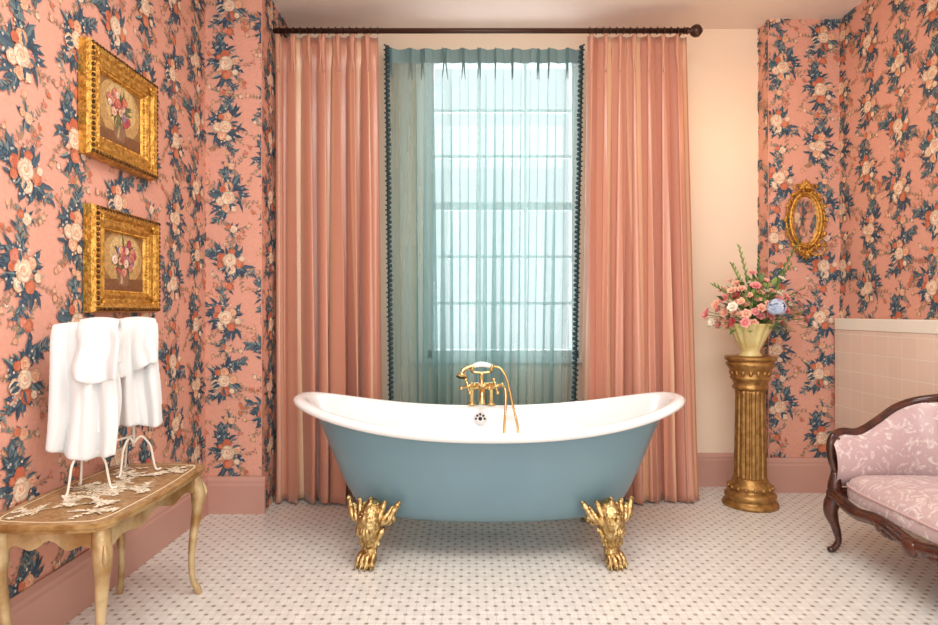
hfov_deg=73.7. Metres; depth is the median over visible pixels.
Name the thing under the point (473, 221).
sheer curtain
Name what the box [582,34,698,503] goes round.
curtain
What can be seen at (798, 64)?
wall pier
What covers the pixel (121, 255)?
framed painting
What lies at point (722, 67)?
wall
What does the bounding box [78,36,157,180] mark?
framed painting
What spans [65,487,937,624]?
floor
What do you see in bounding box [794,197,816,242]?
mirror glass
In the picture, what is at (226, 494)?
baseboard
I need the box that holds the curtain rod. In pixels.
[273,24,702,37]
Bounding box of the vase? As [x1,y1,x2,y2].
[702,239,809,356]
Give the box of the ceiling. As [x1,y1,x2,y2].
[272,0,863,28]
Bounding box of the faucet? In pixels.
[456,362,518,432]
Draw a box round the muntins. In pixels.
[434,69,570,349]
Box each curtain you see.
[275,34,381,504]
[383,44,584,404]
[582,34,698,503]
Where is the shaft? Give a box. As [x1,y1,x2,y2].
[734,389,766,480]
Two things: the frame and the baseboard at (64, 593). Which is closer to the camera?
the baseboard at (64, 593)
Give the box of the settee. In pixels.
[823,394,937,565]
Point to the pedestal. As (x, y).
(752, 502)
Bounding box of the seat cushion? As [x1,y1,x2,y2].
[847,475,937,543]
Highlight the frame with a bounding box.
[427,63,578,357]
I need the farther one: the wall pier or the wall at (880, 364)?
the wall pier
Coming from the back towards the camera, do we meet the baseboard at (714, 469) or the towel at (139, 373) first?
the baseboard at (714, 469)
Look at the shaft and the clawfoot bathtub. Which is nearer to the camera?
the clawfoot bathtub
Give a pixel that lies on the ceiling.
(710, 14)
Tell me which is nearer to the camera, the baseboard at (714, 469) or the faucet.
the faucet
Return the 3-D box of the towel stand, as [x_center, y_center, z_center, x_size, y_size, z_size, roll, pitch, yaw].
[-1.268,0.324,2.200,0.165,0.550,0.388,0,0,6]
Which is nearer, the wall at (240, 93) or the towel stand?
the towel stand
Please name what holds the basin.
in the clawfoot bathtub
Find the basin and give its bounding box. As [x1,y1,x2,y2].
[293,392,685,443]
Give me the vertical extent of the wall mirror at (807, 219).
0.502 m
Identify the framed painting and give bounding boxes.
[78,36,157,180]
[83,203,160,312]
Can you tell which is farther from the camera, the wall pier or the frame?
the frame
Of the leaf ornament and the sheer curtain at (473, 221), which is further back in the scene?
the sheer curtain at (473, 221)
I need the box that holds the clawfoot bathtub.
[293,392,685,571]
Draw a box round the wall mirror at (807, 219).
[783,179,828,260]
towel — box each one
[45,317,123,460]
[118,317,162,427]
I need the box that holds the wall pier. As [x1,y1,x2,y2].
[757,19,840,457]
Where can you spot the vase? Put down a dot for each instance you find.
(750, 334)
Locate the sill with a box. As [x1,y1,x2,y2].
[421,358,581,362]
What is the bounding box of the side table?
[0,463,207,624]
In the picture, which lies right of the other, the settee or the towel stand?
the settee
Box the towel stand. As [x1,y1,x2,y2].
[61,426,160,497]
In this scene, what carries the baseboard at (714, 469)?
attached to the wall at (722, 67)
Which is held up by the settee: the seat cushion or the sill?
the seat cushion
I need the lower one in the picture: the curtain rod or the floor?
the floor
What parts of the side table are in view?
leg, painted panel, leg, leg, leg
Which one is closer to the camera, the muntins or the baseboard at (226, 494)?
the baseboard at (226, 494)
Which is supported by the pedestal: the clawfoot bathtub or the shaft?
the shaft
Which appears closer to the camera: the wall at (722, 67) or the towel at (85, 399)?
the towel at (85, 399)
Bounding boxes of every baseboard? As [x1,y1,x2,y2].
[10,476,207,624]
[205,476,265,513]
[697,453,733,486]
[767,458,829,492]
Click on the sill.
(466, 360)
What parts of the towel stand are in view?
wire frame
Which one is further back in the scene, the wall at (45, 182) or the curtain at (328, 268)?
the curtain at (328, 268)
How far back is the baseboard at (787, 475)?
3.81 m
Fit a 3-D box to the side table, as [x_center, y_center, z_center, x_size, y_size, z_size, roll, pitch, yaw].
[-1.218,0.849,2.130,0.408,0.510,0.750,0,0,0]
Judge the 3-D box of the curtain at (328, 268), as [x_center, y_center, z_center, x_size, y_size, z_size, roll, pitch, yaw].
[-0.818,-0.259,3.632,0.620,2.694,0.213,0,0,7]
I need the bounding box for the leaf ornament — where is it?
[726,370,774,493]
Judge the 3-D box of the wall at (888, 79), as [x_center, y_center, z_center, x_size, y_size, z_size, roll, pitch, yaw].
[2.326,-0.350,1.520,0.108,2.900,4.640,0,0,0]
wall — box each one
[0,0,205,597]
[205,0,289,507]
[296,29,757,452]
[835,318,937,502]
[839,0,937,319]
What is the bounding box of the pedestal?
[722,355,779,512]

